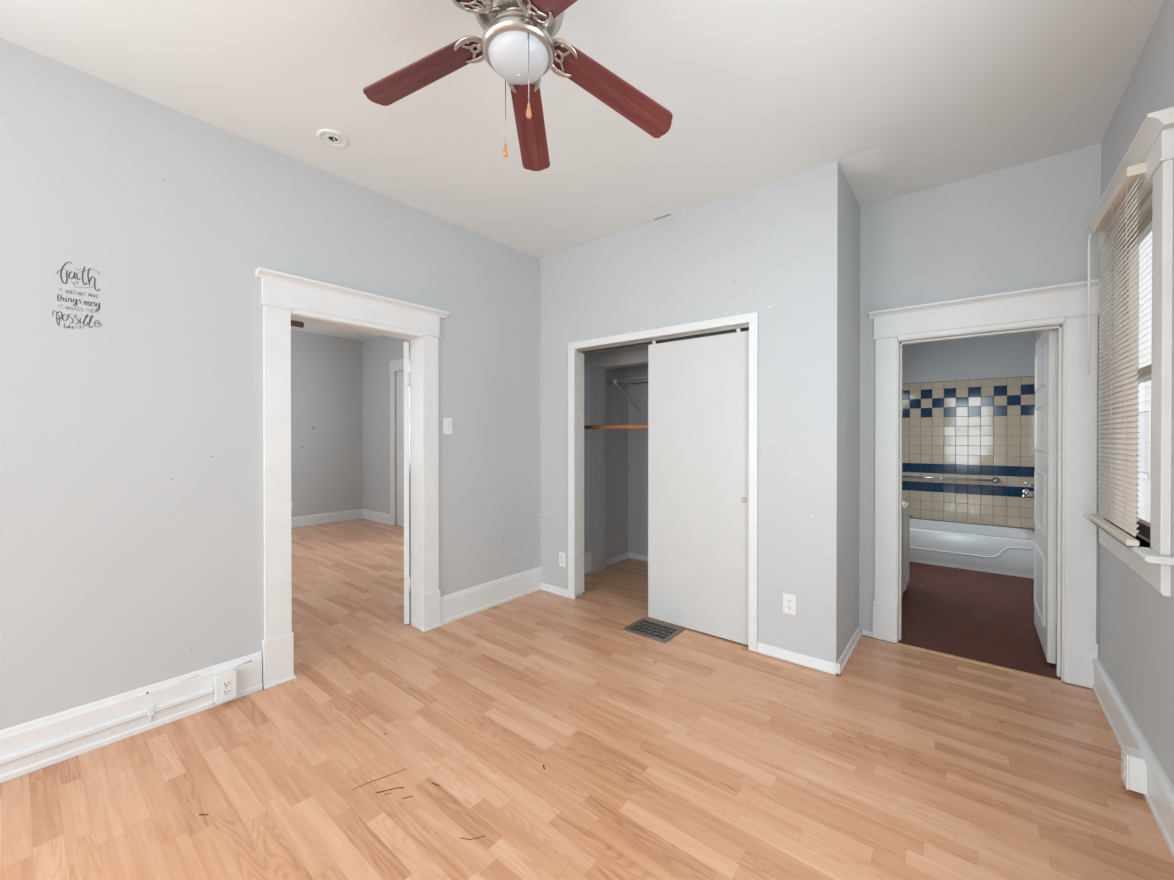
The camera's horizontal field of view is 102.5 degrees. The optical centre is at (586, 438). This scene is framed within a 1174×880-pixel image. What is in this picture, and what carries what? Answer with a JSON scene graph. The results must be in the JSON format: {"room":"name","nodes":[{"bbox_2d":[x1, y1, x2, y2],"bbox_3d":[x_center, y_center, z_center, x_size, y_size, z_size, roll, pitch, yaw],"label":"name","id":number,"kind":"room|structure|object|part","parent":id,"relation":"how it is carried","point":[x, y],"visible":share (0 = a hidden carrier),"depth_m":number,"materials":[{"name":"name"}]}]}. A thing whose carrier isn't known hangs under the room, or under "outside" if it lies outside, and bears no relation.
{"room":"empty bedroom","nodes":[
{"label":"empty bedroom","id":0,"kind":"room"},
{"bbox_2d":[0,38,627,729],"bbox_3d":[-1.926,-0.111,2.318,0.141,2.850,7.650,0,0,39],"label":"wall","id":1,"kind":"structure","parent":0,"point":[132,548],"depth_m":2.19,"materials":[{"name":"paint"}]},
{"bbox_2d":[52,262,101,328],"bbox_3d":[-2.122,-0.590,1.963,0.001,0.274,0.140,0,0,39],"label":"wall decal","id":2,"kind":"object","parent":1,"relation":"attached to","point":[68,276],"visible":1,"depth_m":1.96,"materials":[{"name":"black plastic"}]},
{"bbox_2d":[0,687,213,764],"bbox_3d":[-2.965,1.254,0.895,0.019,0.074,3.622,0,0,39],"label":"cable raceway","id":3,"kind":"object","parent":1,"relation":"attached to","point":[151,710],"visible":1,"depth_m":2.00,"materials":[{"name":"paint"}]},
{"bbox_2d":[214,670,236,704],"bbox_3d":[-1.783,1.224,2.323,0.049,0.130,0.084,0,0,39],"label":"outlet","id":4,"kind":"object","parent":1,"relation":"attached to","point":[225,683],"visible":1,"depth_m":2.31,"materials":[{"name":"white plastic"}]},
{"bbox_2d":[222,688,229,695],"bbox_3d":[-1.766,1.244,2.309,0.004,0.026,0.032,0,0,39],"label":"socket","id":5,"kind":"object","parent":4,"relation":"attached to","point":[225,691],"depth_m":2.31,"materials":[{"name":"white plastic"}]},
{"bbox_2d":[222,680,229,687],"bbox_3d":[-1.766,1.204,2.308,0.004,0.026,0.032,0,0,39],"label":"socket","id":6,"kind":"object","parent":4,"relation":"attached to","point":[225,683],"depth_m":2.31,"materials":[{"name":"white plastic"}]},
{"bbox_2d":[0,566,541,782],"bbox_3d":[-2.289,1.220,1.749,0.024,0.195,6.000,0,0,39],"label":"baseboard","id":7,"kind":"structure","parent":1,"relation":"attached to","point":[457,605],"depth_m":2.12,"materials":[{"name":"paint"}]},
{"bbox_2d":[255,267,448,689],"bbox_3d":[-1.397,0.216,2.922,0.200,2.190,1.137,0,0,39],"label":"door frame","id":8,"kind":"structure","parent":1,"relation":"attached to","point":[285,297],"depth_m":2.69,"materials":[{"name":"paint"}]},
{"bbox_3d":[-1.657,0.182,2.523,0.020,1.762,0.127,0,0,39],"label":"casing","id":9,"kind":"part","parent":8,"relation":"part of","materials":[{"name":"paint"}]},
{"bbox_3d":[-1.366,-0.768,2.873,0.024,0.172,1.056,0,0,39],"label":"head casing","id":10,"kind":"part","parent":8,"relation":"part of","materials":[{"name":"paint"}]},
{"bbox_3d":[-1.363,-0.704,2.871,0.032,0.014,1.068,0,0,39],"label":"bead moulding","id":11,"kind":"part","parent":8,"relation":"part of","materials":[{"name":"paint"}]},
{"bbox_3d":[-1.343,-0.859,2.872,0.060,0.040,1.137,0,0,39],"label":"cap moulding","id":12,"kind":"part","parent":8,"relation":"part of","materials":[{"name":"paint"}]},
{"bbox_3d":[-1.076,0.178,3.237,0.020,1.762,0.120,0,0,39],"label":"casing","id":13,"kind":"part","parent":8,"relation":"part of","materials":[{"name":"paint"}]},
{"bbox_2d":[403,342,410,623],"bbox_3d":[-1.381,0.314,3.647,0.116,1.975,0.772,0,0,-14],"label":"door","id":14,"kind":"structure","parent":1,"relation":"in","point":[406,345],"depth_m":3.29,"materials":[{"name":"paint"}]},
{"bbox_2d":[443,418,451,433],"bbox_3d":[-0.985,-0.086,3.350,0.017,0.116,0.072,0,0,39],"label":"light switch","id":15,"kind":"object","parent":1,"relation":"attached to","point":[447,422],"visible":1,"depth_m":3.35,"materials":[{"name":"white plastic"}]},
{"bbox_2d":[291,330,362,516],"bbox_3d":[-4.882,-0.130,6.139,0.151,2.850,3.844,0,0,39],"label":"wall","id":16,"kind":"structure","parent":0,"point":[327,410],"depth_m":7.15,"materials":[{"name":"paint"}]},
{"bbox_2d":[291,509,389,527],"bbox_3d":[-4.432,1.221,5.876,0.890,0.150,3.694,0,0,39],"label":"baseboard","id":17,"kind":"structure","parent":16,"relation":"attached to","point":[307,520],"depth_m":7.18,"materials":[{"name":"paint"}]},
{"bbox_2d":[0,0,1164,340],"bbox_3d":[-1.603,-1.582,3.626,8.400,0.122,10.200,0,0,39],"label":"ceiling","id":18,"kind":"structure","parent":0,"point":[908,97],"depth_m":2.09,"materials":[{"name":"paint"}]},
{"bbox_2d":[291,320,303,327],"bbox_3d":[-3.062,-1.236,4.053,1.012,0.610,0.998,0,0,39],"label":"ceiling fan","id":19,"kind":"object","parent":18,"relation":"hanging from","point":[293,323],"visible":0.02,"depth_m":4.26,"materials":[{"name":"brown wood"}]},
{"bbox_2d":[317,129,348,146],"bbox_3d":[-1.300,-1.526,2.413,0.144,0.020,0.144,0,0,39],"label":"plate","id":20,"kind":"object","parent":18,"relation":"attached to","point":[330,137],"visible":1,"depth_m":2.40,"materials":[{"name":"white plastic"}]},
{"bbox_2d":[363,0,672,170],"bbox_3d":[-0.213,-1.221,1.413,1.010,0.612,0.977,0,0,-30],"label":"ceiling fan","id":21,"kind":"object","parent":18,"relation":"hanging from","point":[517,43],"visible":1,"depth_m":1.49,"materials":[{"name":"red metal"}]},
{"bbox_3d":[-0.545,-1.209,1.562,0.453,0.006,0.113,-8,7,21],"label":"blade","id":22,"kind":"part","parent":21,"relation":"part of","materials":[{"name":"brown wood"}]},
{"bbox_3d":[-0.435,-1.188,1.187,0.113,0.006,0.420,23,26,35],"label":"blade","id":23,"kind":"part","parent":21,"relation":"part of","materials":[{"name":"red wood"}]},
{"bbox_3d":[-0.266,-1.071,1.536,0.003,0.222,0.002,0,0,-21],"label":"pull chain","id":24,"kind":"part","parent":21,"relation":"part of","materials":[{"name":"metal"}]},
{"bbox_3d":[-0.264,-0.939,1.536,0.017,0.046,0.016,10,2,39],"label":"pull knob","id":25,"kind":"part","parent":21,"relation":"part of","materials":[{"name":"brown wood"}]},
{"bbox_3d":[-0.208,-1.136,1.436,0.181,0.062,0.181,0,0,23],"label":"glass globe","id":26,"kind":"part","parent":21,"relation":"part of"},
{"bbox_3d":[-0.167,-1.087,1.353,0.003,0.248,0.002,0,0,-21],"label":"pull chain","id":27,"kind":"part","parent":21,"relation":"part of","materials":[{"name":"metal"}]},
{"bbox_3d":[-0.165,-0.942,1.354,0.017,0.046,0.016,10,2,39],"label":"pull knob","id":28,"kind":"part","parent":21,"relation":"part of","materials":[{"name":"brown wood"}]},
{"bbox_3d":[-0.211,-1.169,1.762,0.113,0.006,0.420,-3,-15,0],"label":"blade","id":29,"kind":"part","parent":21,"relation":"part of","materials":[{"name":"brown wood"}]},
{"bbox_3d":[-0.058,-1.131,1.165,0.113,0.006,0.420,21,10,-36],"label":"blade","id":30,"kind":"part","parent":21,"relation":"part of","materials":[{"name":"red wood"}]},
{"bbox_3d":[0.085,-1.118,1.522,0.431,0.006,0.113,25,-14,-15],"label":"blade","id":31,"kind":"part","parent":21,"relation":"part of","materials":[{"name":"brown wood"}]},
{"bbox_2d":[0,518,1173,879],"bbox_3d":[-1.587,1.347,3.661,8.400,0.081,10.150,0,0,39],"label":"floor","id":32,"kind":"structure","parent":0,"point":[532,736],"depth_m":1.92,"materials":[{"name":"brown wood"}]},
{"bbox_2d":[584,551,647,573],"bbox_3d":[0.444,1.206,4.334,1.000,0.195,1.240,0,0,39],"label":"baseboard","id":33,"kind":"structure","parent":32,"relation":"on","point":[587,556],"depth_m":4.90,"materials":[{"name":"paint"}]},
{"bbox_2d":[622,618,684,642],"bbox_3d":[0.454,1.306,3.218,0.336,0.006,0.267,0,0,39],"label":"floor vent","id":34,"kind":"object","parent":32,"relation":"in","point":[652,629],"visible":1,"depth_m":3.21,"materials":[{"name":"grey metal"}]},
{"bbox_2d":[632,620,675,638],"bbox_3d":[0.454,1.306,3.218,0.265,0.006,0.197,0,0,39],"label":"grille","id":35,"kind":"object","parent":34,"relation":"attached to","point":[650,628],"depth_m":3.22,"materials":[{"name":"grey metal"}]},
{"bbox_2d":[902,502,913,594],"bbox_3d":[2.544,0.936,4.174,0.552,0.738,0.385,0,0,39],"label":"vanity cabinet","id":36,"kind":"object","parent":32,"relation":"on","point":[906,515],"visible":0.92,"depth_m":3.95,"materials":[{"name":"paint"}]},
{"bbox_3d":[2.725,0.917,4.026,0.020,0.687,0.369,0,0,39],"label":"door","id":37,"kind":"part","parent":36,"relation":"part of","materials":[{"name":"paint"}]},
{"bbox_2d":[910,518,1034,578],"bbox_3d":[3.855,1.125,5.075,1.443,0.350,0.772,0,0,39],"label":"bathtub","id":38,"kind":"object","parent":32,"relation":"on","point":[977,547],"visible":0.63,"depth_m":4.71,"materials":[{"name":"white ceramic"}]},
{"bbox_2d":[897,643,1062,683],"bbox_3d":[2.263,1.308,2.764,0.743,0.007,0.042,0,0,39],"label":"threshold strip","id":39,"kind":"object","parent":32,"relation":"on","point":[898,644],"visible":1,"depth_m":2.73,"materials":[{"name":"brown wood"}]},
{"bbox_2d":[628,365,647,555],"bbox_3d":[0.783,-0.123,4.625,1.150,2.850,0.650,0,0,39],"label":"wall niche","id":40,"kind":"object","parent":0,"point":[637,393],"visible":0.18,"depth_m":5.04,"materials":[{"name":"paint"}]},
{"bbox_2d":[606,377,647,412],"bbox_3d":[0.708,-0.425,4.649,0.992,0.325,0.406,0,0,39],"label":"wire shelf","id":41,"kind":"object","parent":40,"relation":"attached to","point":[628,380],"visible":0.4,"depth_m":4.78,"materials":[{"name":"white metal"}]},
{"bbox_2d":[540,160,859,662],"bbox_3d":[0.711,-0.117,3.616,2.311,2.850,0.695,0,0,39],"label":"wall","id":42,"kind":"structure","parent":0,"point":[786,251],"depth_m":2.86,"materials":[{"name":"paint"}]},
{"bbox_2d":[559,552,565,566],"bbox_3d":[-0.205,1.008,3.914,0.072,0.116,0.009,0,0,39],"label":"outlet","id":43,"kind":"object","parent":42,"relation":"attached to","point":[562,556],"visible":1,"depth_m":3.91,"materials":[{"name":"white plastic"}]},
{"bbox_2d":[584,424,647,428],"bbox_3d":[0.670,-0.093,3.653,2.201,0.064,0.064,0,0,39],"label":"shelf","id":44,"kind":"object","parent":42,"relation":"attached to","point":[634,426],"visible":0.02,"depth_m":3.97,"materials":[{"name":"brown wood"}]},
{"bbox_2d":[568,312,757,651],"bbox_3d":[0.481,0.268,3.417,1.543,2.082,0.128,0,0,39],"label":"door frame","id":45,"kind":"structure","parent":42,"relation":"attached to","point":[749,321],"depth_m":3.50,"materials":[{"name":"paint"}]},
{"bbox_3d":[-0.125,0.293,3.839,0.070,2.027,0.018,0,0,39],"label":"casing","id":46,"kind":"part","parent":45,"relation":"part of","materials":[{"name":"paint"}]},
{"bbox_3d":[0.446,-0.746,3.369,1.543,0.055,0.018,0,0,39],"label":"head casing","id":47,"kind":"part","parent":45,"relation":"part of","materials":[{"name":"paint"}]},
{"bbox_3d":[1.024,0.298,2.904,0.052,2.027,0.018,0,0,39],"label":"casing","id":48,"kind":"part","parent":45,"relation":"part of","materials":[{"name":"paint"}]},
{"bbox_2d":[648,328,748,644],"bbox_3d":[0.747,0.296,3.187,0.760,2.008,0.036,0,0,39],"label":"door","id":49,"kind":"structure","parent":42,"relation":"in","point":[698,388],"depth_m":3.16,"materials":[{"name":"paint"}]},
{"bbox_2d":[541,583,871,675],"bbox_3d":[0.743,1.279,3.584,2.374,0.058,0.714,0,0,39],"label":"baseboard","id":50,"kind":"structure","parent":42,"relation":"attached to","point":[797,658],"depth_m":2.79,"materials":[{"name":"paint"}]},
{"bbox_2d":[783,593,795,614],"bbox_3d":[1.193,0.979,2.776,0.072,0.116,0.009,0,0,39],"label":"outlet","id":51,"kind":"object","parent":42,"relation":"attached to","point":[789,601],"visible":1,"depth_m":2.77,"materials":[{"name":"white plastic"}]},
{"bbox_2d":[362,143,1100,642],"bbox_3d":[-0.417,-0.125,5.082,8.110,2.850,0.156,0,0,39],"label":"wall","id":52,"kind":"structure","parent":0,"point":[1023,226],"depth_m":2.87,"materials":[{"name":"paint"}]},
{"bbox_2d":[389,359,403,525],"bbox_3d":[-2.549,0.077,6.702,0.980,2.430,0.026,0,0,39],"label":"door frame","id":53,"kind":"structure","parent":52,"relation":"attached to","point":[396,365],"depth_m":6.95,"materials":[{"name":"paint"}]},
{"bbox_3d":[-2.873,0.155,6.970,0.120,2.270,0.020,0,0,39],"label":"casing","id":54,"kind":"part","parent":53,"relation":"part of","materials":[{"name":"paint"}]},
{"bbox_3d":[-2.548,-1.058,6.697,0.980,0.160,0.024,0,0,39],"label":"head casing","id":55,"kind":"part","parent":53,"relation":"part of","materials":[{"name":"paint"}]},
{"bbox_2d":[396,371,403,525],"bbox_3d":[-2.522,0.154,6.736,0.720,2.260,0.041,0,0,39],"label":"door","id":56,"kind":"structure","parent":52,"relation":"in","point":[400,374],"depth_m":6.88,"materials":[{"name":"paint"}]},
{"bbox_3d":[-2.533,-0.333,6.720,0.478,0.950,0.006,0,0,39],"label":"panel","id":57,"kind":"part","parent":56,"relation":"part of","materials":[{"name":"paint"}]},
{"bbox_3d":[-2.533,0.692,6.725,0.478,0.700,0.006,0,0,39],"label":"panel","id":58,"kind":"part","parent":56,"relation":"part of","materials":[{"name":"paint"}]},
{"bbox_2d":[590,349,647,571],"bbox_3d":[0.448,0.254,4.373,0.950,2.100,0.166,0,0,39],"label":"trim","id":59,"kind":"structure","parent":52,"relation":"attached to","point":[597,375],"depth_m":4.60,"materials":[{"name":"paint"}]},
{"bbox_2d":[868,279,1099,688],"bbox_3d":[2.305,0.245,2.831,1.041,2.132,0.214,0,0,39],"label":"door frame","id":60,"kind":"structure","parent":52,"relation":"attached to","point":[1062,307],"depth_m":2.58,"materials":[{"name":"paint"}]},
{"bbox_3d":[1.937,0.212,3.054,0.120,1.717,0.020,0,0,39],"label":"casing","id":61,"kind":"part","parent":60,"relation":"part of","materials":[{"name":"paint"}]},
{"bbox_3d":[2.255,-0.800,2.765,1.041,0.040,0.058,0,0,39],"label":"cap moulding","id":62,"kind":"part","parent":60,"relation":"part of","materials":[{"name":"paint"}]},
{"bbox_3d":[2.270,-0.648,2.771,1.022,0.013,0.032,0,0,39],"label":"bead moulding","id":63,"kind":"part","parent":60,"relation":"part of","materials":[{"name":"paint"}]},
{"bbox_3d":[2.276,-0.709,2.771,1.014,0.169,0.024,0,0,39],"label":"head casing","id":64,"kind":"part","parent":60,"relation":"part of","materials":[{"name":"paint"}]},
{"bbox_3d":[2.618,0.215,2.499,0.119,1.717,0.020,0,0,39],"label":"casing","id":65,"kind":"part","parent":60,"relation":"part of","materials":[{"name":"paint"}]},
{"bbox_2d":[902,331,1035,531],"bbox_3d":[3.147,-0.121,4.312,1.610,2.850,3.150,0,0,39],"label":"wall","id":66,"kind":"structure","parent":0,"point":[1005,355],"depth_m":5.24,"materials":[{"name":"paint"}]},
{"bbox_2d":[902,376,1034,530],"bbox_3d":[4.085,0.173,5.395,1.511,1.650,0.012,0,0,39],"label":"tiled wall","id":67,"kind":"structure","parent":66,"relation":"attached to","point":[974,428],"depth_m":5.25,"materials":[{"name":"tile"}]},
{"bbox_2d":[902,475,999,483],"bbox_3d":[4.029,0.457,5.391,1.052,0.072,0.068,0,0,39],"label":"grab bar","id":68,"kind":"object","parent":67,"relation":"attached to","point":[995,480],"visible":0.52,"depth_m":5.26,"materials":[{"name":"silver metal"}]},
{"bbox_2d":[1023,329,1057,663],"bbox_3d":[2.878,0.320,3.006,0.105,1.954,0.749,0,0,39],"label":"door","id":69,"kind":"structure","parent":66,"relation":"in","point":[1046,347],"depth_m":2.80,"materials":[{"name":"paint"}]},
{"bbox_3d":[3.064,0.379,3.267,0.065,0.054,0.054,0,0,39],"label":"knob","id":70,"kind":"part","parent":69,"relation":"part of","materials":[{"name":"silver metal"}]},
{"bbox_3d":[2.890,-0.059,3.007,0.011,0.300,0.530,0,0,39],"label":"panel","id":71,"kind":"part","parent":69,"relation":"part of","materials":[{"name":"paint"}]},
{"bbox_3d":[2.890,0.401,3.009,0.011,0.380,0.530,0,0,39],"label":"panel","id":72,"kind":"part","parent":69,"relation":"part of","materials":[{"name":"paint"}]},
{"bbox_3d":[2.890,0.921,3.012,0.011,0.420,0.530,0,0,39],"label":"panel","id":73,"kind":"part","parent":69,"relation":"part of","materials":[{"name":"paint"}]},
{"bbox_3d":[2.890,-0.439,3.005,0.011,0.260,0.530,0,0,39],"label":"panel","id":74,"kind":"part","parent":69,"relation":"part of","materials":[{"name":"paint"}]},
{"bbox_2d":[1036,0,1173,785],"bbox_3d":[1.592,-0.104,1.065,0.080,2.850,10.150,0,0,39],"label":"wall","id":75,"kind":"structure","parent":0,"point":[1136,636],"depth_m":1.85,"materials":[{"name":"paint"}]},
{"bbox_2d":[1034,376,1034,529],"bbox_3d":[4.393,0.178,4.579,0.010,1.650,0.875,0,0,39],"label":"tiled wall","id":76,"kind":"structure","parent":75,"relation":"attached to","point":[1034,376],"depth_m":4.88,"materials":[{"name":"tile"}]},
{"bbox_2d":[1021,482,1033,497],"bbox_3d":[4.370,0.513,4.654,0.119,0.171,0.089,0,0,39],"label":"tub faucet","id":77,"kind":"object","parent":76,"relation":"attached to","point":[1029,495],"visible":0.53,"depth_m":4.65,"materials":[{"name":"silver metal"}]},
{"bbox_3d":[4.370,0.568,4.654,0.119,0.061,0.059,0,0,39],"label":"spout","id":78,"kind":"part","parent":77,"relation":"part of","materials":[{"name":"silver metal"}]},
{"bbox_2d":[1085,107,1173,596],"bbox_3d":[2.280,-0.278,1.947,0.168,1.617,1.082,0,0,39],"label":"window","id":79,"kind":"structure","parent":75,"relation":"in","point":[1152,560],"depth_m":1.64,"materials":[{"name":"paint"}]},
{"bbox_3d":[2.534,-0.273,2.303,0.024,1.325,0.118,0,0,39],"label":"casing","id":80,"kind":"part","parent":79,"relation":"part of","materials":[{"name":"paint"}]},
{"bbox_2d":[1087,162,1145,545],"bbox_3d":[2.218,-0.312,1.983,0.060,1.401,0.747,0,0,39],"label":"window blind","id":81,"kind":"object","parent":79,"relation":"attached to","point":[1117,474],"visible":1,"depth_m":1.94,"materials":[{"name":"white plastic"}]},
{"bbox_3d":[2.369,-0.305,2.179,0.002,1.340,0.002,0,0,-15],"label":"ladder cord","id":82,"kind":"part","parent":81,"relation":"part of","materials":[{"name":"white fabric"}]},
{"bbox_3d":[2.217,-0.304,1.993,0.002,1.340,0.002,0,0,3],"label":"ladder cord","id":83,"kind":"part","parent":81,"relation":"part of","materials":[{"name":"white fabric"}]},
{"bbox_3d":[2.199,0.378,1.980,0.033,0.022,0.712,0,0,39],"label":"rail","id":84,"kind":"part","parent":81,"relation":"part of","materials":[{"name":"white plastic"}]},
{"bbox_3d":[2.066,-0.303,1.807,0.002,1.340,0.002,0,0,3],"label":"ladder cord","id":85,"kind":"part","parent":81,"relation":"part of","materials":[{"name":"white fabric"}]},
{"bbox_3d":[2.242,-1.060,1.974,0.067,0.052,1.082,0,0,39],"label":"cap moulding","id":86,"kind":"part","parent":79,"relation":"part of","materials":[{"name":"paint"}]},
{"bbox_3d":[2.287,0.053,1.944,0.028,0.675,0.714,0,0,39],"label":"sash","id":87,"kind":"part","parent":79,"relation":"part of","materials":[{"name":"paint"}]},
{"bbox_3d":[2.256,-0.937,1.964,0.032,0.010,1.014,0,0,39],"label":"bead moulding","id":88,"kind":"part","parent":79,"relation":"part of","materials":[{"name":"paint"}]},
{"bbox_3d":[2.257,-0.998,1.963,0.028,0.116,1.000,0,0,39],"label":"head casing","id":89,"kind":"part","parent":79,"relation":"part of","materials":[{"name":"paint"}]},
{"bbox_3d":[2.310,-0.579,1.922,0.028,0.670,0.714,0,0,39],"label":"sash","id":90,"kind":"part","parent":79,"relation":"part of","materials":[{"name":"paint"}]},
{"bbox_3d":[1.984,-0.270,1.627,0.024,1.325,0.118,0,0,39],"label":"casing","id":91,"kind":"part","parent":79,"relation":"part of","materials":[{"name":"paint"}]},
{"bbox_2d":[1092,657,1173,857],"bbox_3d":[0.547,1.241,-0.127,0.028,0.172,6.672,0,0,39],"label":"baseboard","id":92,"kind":"structure","parent":75,"relation":"attached to","point":[1159,798],"depth_m":1.80,"materials":[{"name":"paint"}]},
{"bbox_2d":[1121,744,1147,794],"bbox_3d":[2.038,1.234,1.757,0.055,0.130,0.084,0,0,39],"label":"outlet","id":93,"kind":"object","parent":75,"relation":"attached to","point":[1134,769],"visible":0.99,"depth_m":1.73,"materials":[{"name":"white plastic"}]},
{"bbox_3d":[2.021,1.234,1.771,0.006,0.130,0.084,0,0,39],"label":"plate","id":94,"kind":"part","parent":93,"relation":"part of","materials":[{"name":"white plastic"}]},
{"label":"outside","id":95,"kind":"structure","parent":0,"visible":0},
{"bbox_3d":[10.676,1.949,5.382,8.450,0.100,32.000,0,0,39],"label":"ground","id":96,"kind":"structure","parent":95,"visible":0},
{"bbox_2d":[1138,231,1151,522],"bbox_3d":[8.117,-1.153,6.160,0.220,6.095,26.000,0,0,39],"label":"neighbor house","id":97,"kind":"structure","parent":96,"relation":"on","point":[1145,256],"depth_m":8.19,"materials":[{"name":"white"}]}
]}

